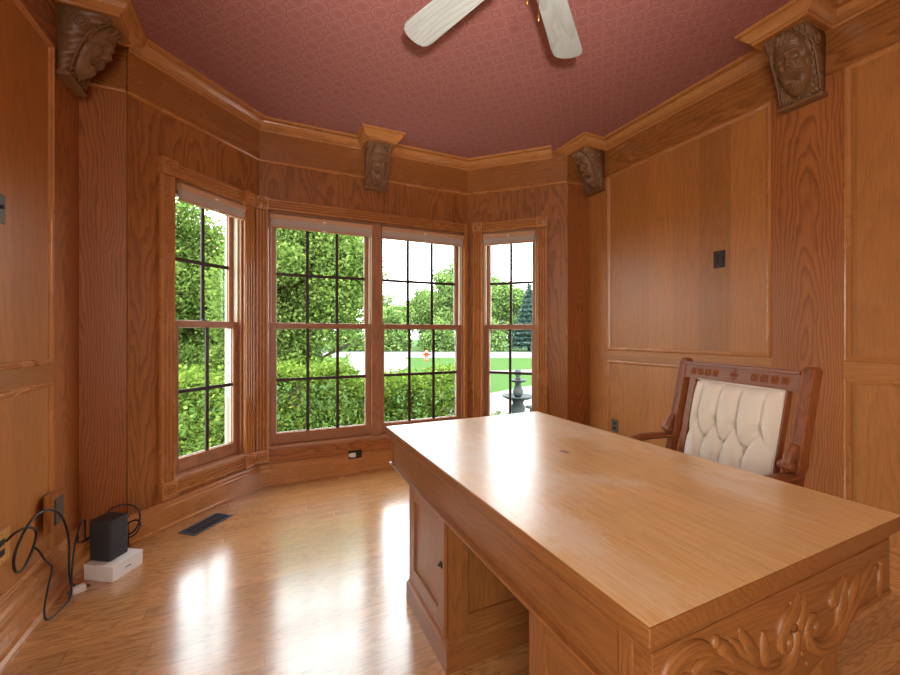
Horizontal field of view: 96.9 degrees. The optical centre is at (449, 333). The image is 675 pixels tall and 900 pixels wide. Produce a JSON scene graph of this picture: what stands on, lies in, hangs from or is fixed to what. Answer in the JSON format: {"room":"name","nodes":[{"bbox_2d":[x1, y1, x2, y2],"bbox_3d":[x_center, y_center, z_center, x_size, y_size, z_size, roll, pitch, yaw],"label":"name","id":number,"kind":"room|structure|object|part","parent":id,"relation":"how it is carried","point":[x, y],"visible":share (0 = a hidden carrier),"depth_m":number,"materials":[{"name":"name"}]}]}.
{"room":"home office","nodes":[
{"label":"home office","id":0,"kind":"room"},
{"bbox_2d":[0,0,78,606],"bbox_3d":[-1.266,-0.246,0.264,0.178,3.000,4.543,0,0,-25],"label":"wall","id":1,"kind":"structure","parent":0,"point":[39,115],"depth_m":1.86,"materials":[{"name":"brown wood"}]},
{"bbox_2d":[0,193,4,224],"bbox_3d":[-1.796,-0.504,1.598,0.018,0.118,0.072,0,0,-25],"label":"light switch","id":2,"kind":"object","parent":1,"relation":"attached to","point":[2,197],"visible":1,"depth_m":1.61,"materials":[{"name":"black plastic"}]},
{"bbox_2d":[0,526,9,564],"bbox_3d":[-1.804,0.862,1.605,0.009,0.130,0.115,0,0,-25],"label":"wall outlet","id":3,"kind":"object","parent":1,"relation":"attached to","point":[4,534],"visible":1,"depth_m":1.62,"materials":[{"name":"brown wood"}]},
{"bbox_2d":[0,538,4,547],"bbox_3d":[-1.802,0.841,1.606,0.003,0.026,0.032,0,0,-25],"label":"socket","id":4,"kind":"object","parent":3,"relation":"attached to","point":[2,544],"depth_m":1.60,"materials":[{"name":"black plastic"}]},
{"bbox_2d":[0,548,4,557],"bbox_3d":[-1.802,0.882,1.606,0.003,0.026,0.032,0,0,-25],"label":"socket","id":5,"kind":"object","parent":3,"relation":"attached to","point":[2,550],"depth_m":1.60,"materials":[{"name":"black plastic"}]},
{"bbox_3d":[-1.653,0.192,1.266,0.018,0.087,1.587,0,0,-25],"label":"rail","id":6,"kind":"part","parent":1,"relation":"part of","materials":[{"name":"brown wood"}]},
{"bbox_3d":[-1.646,0.661,1.269,0.022,0.855,1.587,0,0,-25],"label":"panel moulding","id":7,"kind":"part","parent":1,"relation":"part of","materials":[{"name":"brown wood"}]},
{"bbox_3d":[-1.646,-0.644,1.269,0.022,1.585,1.587,0,0,-25],"label":"panel moulding","id":8,"kind":"part","parent":1,"relation":"part of","materials":[{"name":"brown wood"}]},
{"bbox_2d":[0,526,89,673],"bbox_3d":[-1.143,1.171,0.265,0.082,0.166,4.443,0,0,-25],"label":"baseboard","id":9,"kind":"structure","parent":1,"relation":"attached to","point":[21,614],"depth_m":1.77,"materials":[{"name":"brown wood"}]},
{"bbox_2d":[43,488,63,533],"bbox_3d":[-1.923,0.859,1.944,0.043,0.176,0.124,0,0,-25],"label":"wall outlet","id":10,"kind":"object","parent":1,"relation":"attached to","point":[54,499],"visible":0.81,"depth_m":1.91,"materials":[{"name":"brown wood"}]},
{"bbox_3d":[-1.909,0.859,1.950,0.008,0.124,0.080,0,0,-25],"label":"plate","id":11,"kind":"part","parent":10,"relation":"part of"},
{"bbox_2d":[55,0,146,96],"bbox_3d":[-1.887,-1.531,2.173,0.336,0.429,0.384,0,0,-25],"label":"carved corbel","id":12,"kind":"object","parent":1,"relation":"attached to","point":[88,32],"visible":0.97,"depth_m":2.09,"materials":[{"name":"brown wood"}]},
{"bbox_2d":[78,45,126,543],"bbox_3d":[-2.037,-0.246,2.365,0.225,3.000,0.162,0,0,-25],"label":"wall","id":13,"kind":"structure","parent":0,"point":[103,113],"depth_m":2.32,"materials":[{"name":"brown wood"}]},
{"bbox_2d":[127,47,259,516],"bbox_3d":[-1.805,-0.246,2.844,0.182,3.000,0.986,0,0,20],"label":"wall","id":14,"kind":"structure","parent":0,"point":[167,118],"depth_m":2.49,"materials":[{"name":"brown wood"}]},
{"bbox_2d":[158,155,256,500],"bbox_3d":[-1.780,-0.035,2.899,0.231,2.180,0.747,0,0,20],"label":"window","id":15,"kind":"structure","parent":14,"relation":"in","point":[177,474],"depth_m":2.91,"materials":[{"name":"brown wood"}]},
{"bbox_3d":[-1.819,-0.035,2.571,0.024,1.976,0.094,0,0,20],"label":"casing","id":16,"kind":"part","parent":15,"relation":"part of","materials":[{"name":"brown wood"}]},
{"bbox_3d":[-1.812,-0.528,2.911,0.040,0.963,0.517,0,0,20],"label":"sash","id":17,"kind":"part","parent":15,"relation":"part of","materials":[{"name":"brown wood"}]},
{"bbox_3d":[-1.770,0.420,2.895,0.040,1.023,0.517,0,0,20],"label":"sash","id":18,"kind":"part","parent":15,"relation":"part of","materials":[{"name":"brown wood"}]},
{"bbox_3d":[-1.708,-1.073,2.873,0.024,0.092,0.539,0,0,20],"label":"head casing","id":19,"kind":"part","parent":15,"relation":"part of","materials":[{"name":"brown wood"}]},
{"bbox_2d":[177,183,245,219],"bbox_3d":[-1.691,-0.938,2.866,0.056,0.111,0.511,0,0,20],"label":"window shade","id":20,"kind":"object","parent":15,"relation":"attached to","point":[188,194],"visible":1,"depth_m":2.82,"materials":[{"name":"white plastic"}]},
{"bbox_3d":[-1.695,-0.888,2.868,0.038,0.011,0.501,0,0,20],"label":"rail","id":21,"kind":"part","parent":20,"relation":"part of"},
{"bbox_3d":[-1.708,1.004,2.873,0.024,0.092,0.539,0,0,20],"label":"sill casing","id":22,"kind":"part","parent":15,"relation":"part of","materials":[{"name":"brown wood"}]},
{"bbox_3d":[-1.880,-0.039,2.936,0.018,2.085,0.675,0,0,20],"label":"exterior casing","id":23,"kind":"part","parent":15,"relation":"part of","materials":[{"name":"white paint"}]},
{"bbox_3d":[-1.598,-0.035,3.175,0.024,1.976,0.094,0,0,20],"label":"casing","id":24,"kind":"part","parent":15,"relation":"part of","materials":[{"name":"brown wood"}]},
{"bbox_2d":[128,449,391,546],"bbox_3d":[-0.544,1.167,3.363,3.324,0.174,0.717,0,0,-25],"label":"baseboard","id":25,"kind":"structure","parent":14,"relation":"attached to","point":[159,518],"depth_m":3.10,"materials":[{"name":"brown wood"}]},
{"bbox_2d":[259,131,467,464],"bbox_3d":[-0.724,-0.246,3.751,2.050,3.000,0.182,0,0,-25],"label":"wall","id":26,"kind":"structure","parent":0,"point":[293,169],"depth_m":3.59,"materials":[{"name":"brown wood"}]},
{"bbox_2d":[128,38,551,170],"bbox_3d":[-0.576,-1.706,3.315,3.226,0.080,0.777,0,0,-25],"label":"trim","id":27,"kind":"structure","parent":26,"relation":"attached to","point":[153,54],"depth_m":3.32,"materials":[{"name":"brown wood"}]},
{"bbox_2d":[349,449,361,458],"bbox_3d":[-0.851,1.081,3.586,0.118,0.072,0.009,0,0,-25],"label":"wall outlet","id":28,"kind":"object","parent":26,"relation":"attached to","point":[358,452],"visible":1,"depth_m":3.59,"materials":[{"name":"brown plastic"}]},
{"bbox_2d":[255,195,467,463],"bbox_3d":[-0.728,-0.025,3.744,1.973,2.200,0.231,0,0,-25],"label":"window","id":29,"kind":"structure","parent":26,"relation":"in","point":[272,446],"depth_m":3.63,"materials":[{"name":"brown wood"}]},
{"bbox_3d":[-1.544,-0.035,3.282,0.094,1.976,0.024,0,0,-25],"label":"casing","id":30,"kind":"part","parent":29,"relation":"part of","materials":[{"name":"brown wood"}]},
{"bbox_3d":[-1.149,-0.528,3.586,0.846,0.963,0.040,0,0,-25],"label":"sash","id":31,"kind":"part","parent":29,"relation":"part of","materials":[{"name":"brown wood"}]},
{"bbox_3d":[-1.131,0.420,3.546,0.846,1.023,0.040,0,0,-25],"label":"sash","id":32,"kind":"part","parent":29,"relation":"part of","materials":[{"name":"brown wood"}]},
{"bbox_2d":[271,213,371,237],"bbox_3d":[-1.095,-0.938,3.470,0.840,0.111,0.056,0,0,-25],"label":"window shade","id":33,"kind":"object","parent":29,"relation":"attached to","point":[282,221],"visible":1,"depth_m":3.44,"materials":[{"name":"beige fabric"}]},
{"bbox_3d":[-1.097,-0.973,3.473,0.840,0.042,0.050,0,0,-25],"label":"head rail","id":34,"kind":"part","parent":33,"relation":"part of","materials":[{"name":"brown wood"}]},
{"bbox_3d":[-1.097,-0.888,3.474,0.830,0.011,0.038,0,0,-25],"label":"rail","id":35,"kind":"part","parent":33,"relation":"part of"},
{"bbox_3d":[-0.678,-1.073,3.683,1.804,0.092,0.024,0,0,-25],"label":"head casing","id":36,"kind":"part","parent":29,"relation":"part of","materials":[{"name":"brown wood"}]},
{"bbox_3d":[-0.303,-0.528,3.978,0.846,0.963,0.040,0,0,-25],"label":"sash","id":37,"kind":"part","parent":29,"relation":"part of","materials":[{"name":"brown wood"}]},
{"bbox_3d":[-0.284,0.420,3.938,0.846,1.023,0.040,0,0,-25],"label":"sash","id":38,"kind":"part","parent":29,"relation":"part of","materials":[{"name":"brown wood"}]},
{"bbox_2d":[381,226,463,246],"bbox_3d":[-0.249,-0.938,3.862,0.840,0.111,0.056,0,0,-25],"label":"window shade","id":39,"kind":"object","parent":29,"relation":"attached to","point":[390,233],"visible":1,"depth_m":3.83,"materials":[{"name":"beige fabric"}]},
{"bbox_3d":[-0.250,-0.973,3.865,0.840,0.042,0.050,0,0,-25],"label":"head rail","id":40,"kind":"part","parent":39,"relation":"part of","materials":[{"name":"brown wood"}]},
{"bbox_3d":[-0.251,-0.888,3.866,0.830,0.011,0.038,0,0,-25],"label":"rail","id":41,"kind":"part","parent":39,"relation":"part of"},
{"bbox_3d":[0.163,-0.022,4.074,0.049,2.195,0.022,0,0,-25],"label":"corner casing","id":42,"kind":"part","parent":29,"relation":"part of","materials":[{"name":"brown wood"}]},
{"bbox_2d":[357,123,405,192],"bbox_3d":[-0.625,-1.531,3.536,0.384,0.429,0.336,0,0,-25],"label":"carved corbel","id":43,"kind":"object","parent":26,"relation":"attached to","point":[378,143],"visible":0.98,"depth_m":3.52,"materials":[{"name":"brown wood"}]},
{"bbox_2d":[0,468,899,674],"bbox_3d":[0.399,1.464,1.363,4.124,0.420,5.459,0,0,-25],"label":"floor","id":44,"kind":"structure","parent":0,"point":[309,577],"depth_m":1.82,"materials":[{"name":"brown wood"}]},
{"bbox_2d":[34,518,89,620],"bbox_3d":[-1.817,1.087,1.911,0.068,0.332,0.395,0,0,-13],"label":"cable","id":45,"kind":"object","parent":44,"relation":"on","point":[84,519],"visible":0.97,"depth_m":1.82,"materials":[{"name":"black rubber"}]},
{"bbox_2d":[67,583,89,595],"bbox_3d":[-1.803,1.238,1.937,0.038,0.029,0.082,0,0,35],"label":"power adapter","id":46,"kind":"object","parent":44,"relation":"on","point":[81,587],"visible":0.77,"depth_m":1.93,"materials":[{"name":"white plastic"}]},
{"bbox_2d":[4,509,75,586],"bbox_3d":[-1.803,0.993,1.750,0.072,0.455,0.364,0,0,-14],"label":"electrical cable","id":47,"kind":"object","parent":46,"relation":"attached to","point":[28,526],"visible":1,"depth_m":1.71,"materials":[{"name":"black rubber"}]},
{"bbox_2d":[84,548,142,581],"bbox_3d":[-1.771,1.214,2.106,0.168,0.078,0.172,0,0,7],"label":"cardboard box","id":48,"kind":"object","parent":44,"relation":"on","point":[103,571],"visible":0.8,"depth_m":2.04,"materials":[{"name":"white cardboard"}]},
{"bbox_2d":[90,512,127,561],"bbox_3d":[-1.802,1.070,2.110,0.124,0.210,0.108,0,0,7],"label":"router","id":49,"kind":"object","parent":48,"relation":"on","point":[109,530],"visible":1,"depth_m":2.06,"materials":[{"name":"black plastic"}]},
{"bbox_2d":[76,504,140,543],"bbox_3d":[-1.826,1.037,2.094,0.134,0.182,0.331,0,0,11],"label":"coiled cord","id":50,"kind":"object","parent":49,"relation":"attached to","point":[134,506],"visible":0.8,"depth_m":2.22,"materials":[{"name":"black rubber"}]},
{"bbox_3d":[-1.771,1.183,2.106,0.168,0.016,0.172,0,0,7],"label":"box lid","id":51,"kind":"part","parent":48,"relation":"part of","materials":[{"name":"white cardboard"}]},
{"bbox_2d":[177,512,232,535],"bbox_3d":[-1.605,1.251,2.631,0.140,0.005,0.296,0,0,17],"label":"floor vent","id":52,"kind":"object","parent":44,"relation":"in","point":[216,518],"visible":1,"depth_m":2.61,"materials":[{"name":"black metal"}]},
{"bbox_2d":[182,514,225,533],"bbox_3d":[-1.605,1.250,2.631,0.101,0.005,0.266,0,0,17],"label":"grille","id":53,"kind":"object","parent":52,"relation":"attached to","point":[214,519],"depth_m":2.61,"materials":[{"name":"black metal"}]},
{"bbox_2d":[386,411,899,674],"bbox_3d":[0.435,0.868,1.572,0.972,0.771,1.579,0,0,-25],"label":"desk","id":54,"kind":"object","parent":44,"relation":"on","point":[602,552],"visible":1,"depth_m":1.03,"materials":[{"name":"brown wood"}]},
{"bbox_3d":[-0.096,0.909,1.679,0.004,0.304,0.271,0,0,-25],"label":"recessed panel","id":55,"kind":"part","parent":54,"relation":"part of","materials":[{"name":"brown wood"}]},
{"bbox_3d":[-0.100,0.913,1.677,0.014,0.440,0.399,0,0,-25],"label":"door","id":56,"kind":"part","parent":54,"relation":"part of","materials":[{"name":"brown wood"}]},
{"bbox_3d":[0.308,0.906,1.626,0.679,0.458,0.012,0,0,-25],"label":"frame","id":57,"kind":"part","parent":54,"relation":"part of","materials":[{"name":"brown wood"}]},
{"bbox_3d":[0.010,0.676,1.385,0.018,0.026,1.519,0,0,-25],"label":"moulding","id":58,"kind":"part","parent":54,"relation":"part of","materials":[{"name":"brown wood"}]},
{"bbox_3d":[0.516,0.906,1.178,0.679,0.458,0.012,0,0,-25],"label":"frame","id":59,"kind":"part","parent":54,"relation":"part of","materials":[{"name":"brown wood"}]},
{"bbox_3d":[0.276,0.909,0.876,0.004,0.304,0.182,0,0,-25],"label":"recessed panel","id":60,"kind":"part","parent":54,"relation":"part of","materials":[{"name":"brown wood"}]},
{"bbox_3d":[0.272,0.913,0.875,0.014,0.440,0.310,0,0,-25],"label":"door","id":61,"kind":"part","parent":54,"relation":"part of","materials":[{"name":"brown wood"}]},
{"bbox_3d":[0.662,0.906,0.864,0.679,0.458,0.012,0,0,-25],"label":"frame","id":62,"kind":"part","parent":54,"relation":"part of","materials":[{"name":"brown wood"}]},
{"bbox_2d":[628,357,822,486],"bbox_3d":[1.084,0.689,1.768,0.500,1.128,0.734,0,0,-11],"label":"armchair","id":63,"kind":"object","parent":44,"relation":"on","point":[736,416],"visible":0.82,"depth_m":1.67,"materials":[{"name":"beige leather"}]},
{"bbox_3d":[1.047,0.547,2.092,0.255,0.060,0.073,0,0,-6],"label":"arm","id":64,"kind":"part","parent":63,"relation":"part of","materials":[{"name":"brown wood"}]},
{"bbox_3d":[1.185,0.469,2.101,0.176,0.688,0.058,0,0,-11],"label":"post","id":65,"kind":"part","parent":63,"relation":"part of","materials":[{"name":"brown wood"}]},
{"bbox_2d":[684,380,785,475],"bbox_3d":[1.226,0.431,1.766,0.145,0.414,0.424,0,0,-11],"label":"cushion","id":66,"kind":"object","parent":63,"relation":"on","point":[739,424],"depth_m":1.68,"materials":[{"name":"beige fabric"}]},
{"bbox_3d":[1.284,0.183,1.806,0.021,0.082,0.568,0,0,-11],"label":"crest moulding","id":67,"kind":"part","parent":63,"relation":"part of","materials":[{"name":"brown wood"}]},
{"bbox_3d":[1.300,0.185,1.809,0.041,0.075,0.568,0,0,-11],"label":"crest rail","id":68,"kind":"part","parent":63,"relation":"part of","materials":[{"name":"brown wood"}]},
{"bbox_3d":[1.171,0.547,1.453,0.255,0.060,0.073,0,0,-16],"label":"arm","id":69,"kind":"part","parent":63,"relation":"part of","materials":[{"name":"brown wood"}]},
{"bbox_3d":[1.302,0.469,1.496,0.176,0.688,0.058,0,0,-11],"label":"post","id":70,"kind":"part","parent":63,"relation":"part of","materials":[{"name":"brown wood"}]},
{"bbox_2d":[132,0,791,157],"bbox_3d":[0.399,-1.817,1.363,4.124,0.140,5.459,0,0,-25],"label":"ceiling","id":71,"kind":"structure","parent":0,"point":[493,82],"depth_m":2.55,"materials":[{"name":"paint"}]},
{"bbox_2d":[404,0,581,58],"bbox_3d":[0.266,-1.446,1.438,1.302,0.600,1.346,0,0,-25],"label":"ceiling fan","id":72,"kind":"object","parent":71,"relation":"hanging from","point":[437,17],"visible":1,"depth_m":1.85,"materials":[{"name":"white wood"}]},
{"bbox_3d":[-0.012,-1.446,1.783,0.501,0.035,0.148,0,0,45],"label":"blade","id":73,"kind":"part","parent":72,"relation":"part of","materials":[{"name":"white wood"}]},
{"bbox_3d":[0.326,-1.252,1.468,0.012,0.210,0.011,0,0,-25],"label":"pull chain","id":74,"kind":"part","parent":72,"relation":"part of","materials":[{"name":"gold metal"}]},
{"bbox_3d":[0.511,-1.446,1.867,0.148,0.035,0.501,0,0,27],"label":"blade","id":75,"kind":"part","parent":72,"relation":"part of","materials":[{"name":"white wood"}]},
{"bbox_2d":[468,150,567,419],"bbox_3d":[0.667,-0.246,3.989,0.986,3.000,0.182,0,0,20],"label":"wall","id":76,"kind":"structure","parent":0,"point":[532,189],"depth_m":3.82,"materials":[{"name":"brown wood"}]},
{"bbox_2d":[472,215,547,417],"bbox_3d":[0.609,-0.035,4.006,0.747,2.180,0.231,0,0,20],"label":"window","id":77,"kind":"structure","parent":76,"relation":"in","point":[482,325],"depth_m":3.98,"materials":[{"name":"brown wood"}]},
{"bbox_3d":[0.281,-0.035,4.045,0.094,1.976,0.024,0,0,20],"label":"casing","id":78,"kind":"part","parent":77,"relation":"part of","materials":[{"name":"brown wood"}]},
{"bbox_2d":[483,230,534,245],"bbox_3d":[0.576,-0.938,3.917,0.511,0.111,0.056,0,0,20],"label":"window shade","id":79,"kind":"object","parent":77,"relation":"attached to","point":[518,237],"visible":1,"depth_m":3.90,"materials":[{"name":"beige fabric"}]},
{"bbox_3d":[0.577,-0.973,3.920,0.511,0.042,0.050,0,0,20],"label":"head rail","id":80,"kind":"part","parent":79,"relation":"part of","materials":[{"name":"brown wood"}]},
{"bbox_3d":[0.578,-0.888,3.921,0.501,0.011,0.038,0,0,20],"label":"rail","id":81,"kind":"part","parent":79,"relation":"part of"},
{"bbox_3d":[0.582,-1.073,3.934,0.539,0.092,0.024,0,0,20],"label":"head casing","id":82,"kind":"part","parent":77,"relation":"part of","materials":[{"name":"brown wood"}]},
{"bbox_3d":[0.605,0.420,3.996,0.517,1.023,0.040,0,0,20],"label":"sash","id":83,"kind":"part","parent":77,"relation":"part of","materials":[{"name":"brown wood"}]},
{"bbox_3d":[0.620,-0.528,4.037,0.517,0.963,0.040,0,0,20],"label":"sash","id":84,"kind":"part","parent":77,"relation":"part of","materials":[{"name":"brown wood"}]},
{"bbox_3d":[0.884,-0.035,3.823,0.094,1.976,0.024,0,0,20],"label":"casing","id":85,"kind":"part","parent":77,"relation":"part of","materials":[{"name":"brown wood"}]},
{"bbox_2d":[568,156,587,425],"bbox_3d":[1.196,-0.246,3.863,0.255,3.000,0.162,0,0,-25],"label":"wall","id":86,"kind":"structure","parent":0,"point":[577,203],"depth_m":3.80,"materials":[{"name":"brown wood"}]},
{"bbox_2d":[588,0,899,554],"bbox_3d":[2.314,-0.246,1.923,0.178,3.000,4.543,0,0,-25],"label":"wall","id":87,"kind":"structure","parent":0,"point":[802,204],"depth_m":2.46,"materials":[{"name":"brown wood"}]},
{"bbox_2d":[556,132,606,196],"bbox_3d":[1.234,-1.531,3.685,0.336,0.429,0.384,0,0,-25],"label":"carved corbel","id":88,"kind":"object","parent":87,"relation":"attached to","point":[587,149],"visible":1,"depth_m":3.64,"materials":[{"name":"brown wood"}]},
{"bbox_2d":[611,419,617,432],"bbox_3d":[1.471,0.819,3.563,0.009,0.114,0.072,0,0,-25],"label":"wall outlet","id":89,"kind":"object","parent":87,"relation":"attached to","point":[614,422],"visible":1,"depth_m":3.56,"materials":[{"name":"black plastic"}]},
{"bbox_3d":[1.706,0.661,3.049,0.022,0.855,1.302,0,0,-25],"label":"panel moulding","id":90,"kind":"part","parent":87,"relation":"part of","materials":[{"name":"brown wood"}]},
{"bbox_3d":[1.714,0.192,3.052,0.018,0.087,1.302,0,0,-25],"label":"rail","id":91,"kind":"part","parent":87,"relation":"part of","materials":[{"name":"brown wood"}]},
{"bbox_3d":[1.706,-0.644,3.049,0.022,1.585,1.302,0,0,-25],"label":"panel moulding","id":92,"kind":"part","parent":87,"relation":"part of","materials":[{"name":"brown wood"}]},
{"bbox_2d":[714,250,724,268],"bbox_3d":[1.849,-0.512,2.744,0.012,0.118,0.075,0,0,-25],"label":"light switch","id":93,"kind":"object","parent":87,"relation":"attached to","point":[719,256],"visible":1,"depth_m":2.74,"materials":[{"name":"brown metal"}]},
{"bbox_2d":[604,0,887,151],"bbox_3d":[2.265,-1.706,1.722,0.115,0.080,4.220,0,0,-25],"label":"trim","id":94,"kind":"structure","parent":87,"relation":"attached to","point":[754,60],"depth_m":2.73,"materials":[{"name":"brown wood"}]},
{"bbox_2d":[735,0,837,114],"bbox_3d":[1.904,-1.531,2.240,0.336,0.429,0.384,0,0,-25],"label":"carved corbel","id":95,"kind":"object","parent":87,"relation":"attached to","point":[793,36],"visible":1,"depth_m":2.21,"materials":[{"name":"brown wood"}]},
{"bbox_3d":[2.503,0.661,1.330,0.022,0.855,1.810,0,0,-25],"label":"panel moulding","id":96,"kind":"part","parent":87,"relation":"part of","materials":[{"name":"brown wood"}]},
{"bbox_3d":[2.503,-0.644,1.330,0.022,1.585,1.810,0,0,-25],"label":"panel moulding","id":97,"kind":"part","parent":87,"relation":"part of","materials":[{"name":"brown wood"}]},
{"bbox_3d":[2.510,0.192,1.334,0.018,0.087,1.810,0,0,-25],"label":"rail","id":98,"kind":"part","parent":87,"relation":"part of","materials":[{"name":"brown wood"}]},
{"bbox_2d":[890,552,899,595],"bbox_3d":[2.234,1.171,1.830,0.082,0.166,4.443,0,0,-25],"label":"baseboard","id":99,"kind":"structure","parent":87,"relation":"attached to","point":[894,558],"depth_m":1.95,"materials":[{"name":"brown wood"}]},
{"label":"outside","id":100,"kind":"structure","parent":0,"visible":0},
{"bbox_2d":[179,339,531,453],"bbox_3d":[-14.879,1.804,55.900,160.000,0.300,106.050,0,0,-25],"label":"lawn","id":101,"kind":"structure","parent":100,"point":[498,382],"depth_m":14.14,"materials":[{"name":"green plant"}]},
{"bbox_2d":[175,196,224,377],"bbox_3d":[-8.474,-1.202,13.009,5.511,6.524,4.985,0,0,21],"label":"leafy tree","id":102,"kind":"object","parent":101,"relation":"on","point":[187,275],"visible":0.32,"depth_m":12.18,"materials":[{"name":"green plant"}]},
{"bbox_2d":[202,228,389,406],"bbox_3d":[-3.435,-0.883,9.283,3.970,5.132,4.115,0,0,-21],"label":"leafy tree","id":103,"kind":"object","parent":101,"relation":"on","point":[291,244],"visible":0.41,"depth_m":8.14,"materials":[{"name":"green plant"}]},
{"bbox_2d":[179,353,454,456],"bbox_3d":[-1.628,0.964,5.353,4.017,1.413,1.485,0,0,-25],"label":"hedge","id":104,"kind":"object","parent":101,"relation":"on","point":[194,377],"visible":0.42,"depth_m":4.93,"materials":[{"name":"green plant"}]},
{"bbox_2d":[325,321,364,351],"bbox_3d":[-9.832,-0.065,37.621,3.861,3.701,2.568,0,0,-25],"label":"bush","id":105,"kind":"object","parent":101,"relation":"on","point":[358,333],"visible":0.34,"depth_m":36.99,"materials":[{"name":"green plant"}]},
{"bbox_2d":[383,305,413,351],"bbox_3d":[-5.504,-0.457,37.640,3.852,4.500,2.678,0,0,-25],"label":"bush","id":106,"kind":"object","parent":101,"relation":"on","point":[396,340],"visible":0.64,"depth_m":36.95,"materials":[{"name":"green plant"}]},
{"bbox_2d":[383,290,415,333],"bbox_3d":[-6.685,-1.540,43.956,5.743,6.386,5.061,0,0,42],"label":"leafy tree","id":107,"kind":"object","parent":101,"relation":"on","point":[389,302],"visible":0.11,"depth_m":43.42,"materials":[{"name":"green plant"}]},
{"bbox_2d":[400,285,435,340],"bbox_3d":[-3.493,-2.406,51.595,5.746,8.119,4.905,0,0,-40],"label":"leafy tree","id":108,"kind":"object","parent":101,"relation":"on","point":[422,315],"visible":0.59,"depth_m":50.73,"materials":[{"name":"green plant"}]},
{"bbox_2d":[422,350,430,359],"bbox_3d":[-1.472,1.333,25.000,0.500,0.640,0.340,0,0,-25],"label":"fire hydrant","id":109,"kind":"object","parent":101,"relation":"on","point":[426,352],"visible":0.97,"depth_m":24.90,"materials":[{"name":"red metal"}]},
{"bbox_2d":[416,317,454,351],"bbox_3d":[-1.022,0.073,37.467,3.808,3.395,2.964,0,0,-25],"label":"bush","id":110,"kind":"object","parent":101,"relation":"on","point":[444,339],"visible":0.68,"depth_m":36.95,"materials":[{"name":"green plant"}]},
{"bbox_2d":[424,256,454,332],"bbox_3d":[0.237,-3.495,42.813,5.348,10.297,5.658,0,0,-35],"label":"leafy tree","id":111,"kind":"object","parent":101,"relation":"on","point":[442,300],"visible":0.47,"depth_m":41.84,"materials":[{"name":"green plant"}]},
{"bbox_2d":[491,273,499,322],"bbox_3d":[4.577,-3.165,51.130,5.921,9.638,6.098,0,0,-28],"label":"leafy tree","id":112,"kind":"object","parent":101,"relation":"on","point":[493,278],"visible":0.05,"depth_m":50.72,"materials":[{"name":"green plant"}]},
{"bbox_2d":[490,317,506,351],"bbox_3d":[3.264,-0.067,37.519,3.924,3.676,3.014,0,0,-25],"label":"bush","id":113,"kind":"object","parent":101,"relation":"on","point":[496,336],"visible":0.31,"depth_m":37.26,"materials":[{"name":"green plant"}]},
{"bbox_2d":[491,279,524,348],"bbox_3d":[6.706,-2.261,44.294,5.389,7.830,4.611,0,0,25],"label":"leafy tree","id":114,"kind":"object","parent":101,"relation":"on","point":[501,306],"visible":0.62,"depth_m":43.22,"materials":[{"name":"green plant"}]},
{"bbox_2d":[501,369,531,414],"bbox_3d":[1.193,1.136,7.000,0.800,1.035,0.800,0,0,-25],"label":"fountain","id":115,"kind":"object","parent":101,"relation":"on","point":[518,397],"visible":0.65,"depth_m":6.93,"materials":[{"name":"stone"}]},
{"bbox_2d":[502,393,531,399],"bbox_3d":[1.193,1.116,7.000,0.550,0.075,0.550,0,0,-25],"label":"bowl","id":116,"kind":"object","parent":115,"relation":"on","point":[523,396],"depth_m":6.94,"materials":[{"name":"stone"}]},
{"bbox_3d":[1.193,0.981,7.000,0.180,0.255,0.180,0,0,-25],"label":"stem","id":117,"kind":"part","parent":115,"relation":"part of","materials":[{"name":"stone"}]},
{"bbox_2d":[512,379,526,382],"bbox_3d":[1.193,0.828,7.000,0.316,0.052,0.316,0,0,-25],"label":"bowl","id":118,"kind":"object","parent":115,"relation":"on","point":[513,380],"depth_m":6.89,"materials":[{"name":"stone"}]},
{"bbox_2d":[506,284,531,350],"bbox_3d":[7.593,-1.668,38.373,4.401,6.644,4.277,0,0,28],"label":"spruce tree","id":119,"kind":"object","parent":101,"relation":"on","point":[522,338],"visible":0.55,"depth_m":37.77,"materials":[{"name":"green plant"}]},
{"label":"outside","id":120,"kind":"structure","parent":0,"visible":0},
{"bbox_2d":[346,357,407,374],"bbox_3d":[-4.480,1.667,22.533,4.405,0.050,13.819,0,0,-7],"label":"driveway","id":121,"kind":"structure","parent":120,"point":[358,362],"depth_m":21.38,"materials":[{"name":"concrete"}]},
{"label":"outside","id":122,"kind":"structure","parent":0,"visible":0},
{"bbox_2d":[447,386,531,415],"bbox_3d":[2.909,1.665,10.456,8.289,0.050,3.688,0,0,-44],"label":"path","id":123,"kind":"structure","parent":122,"point":[498,402],"depth_m":9.53,"materials":[{"name":"concrete"}]},
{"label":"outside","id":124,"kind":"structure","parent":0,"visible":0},
{"bbox_2d":[321,351,531,357],"bbox_3d":[-0.437,1.659,31.790,110.123,0.050,9.578,0,0,3],"label":"road","id":125,"kind":"structure","parent":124,"point":[353,354],"depth_m":31.57,"materials":[{"name":"grey asphalt"}]},
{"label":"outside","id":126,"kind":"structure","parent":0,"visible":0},
{"bbox_2d":[494,369,531,371],"bbox_3d":[2.759,1.663,17.381,11.153,0.050,1.349,0,0,-17],"label":"sidewalk","id":127,"kind":"structure","parent":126,"point":[528,370],"depth_m":17.83,"materials":[{"name":"concrete"}]}
]}

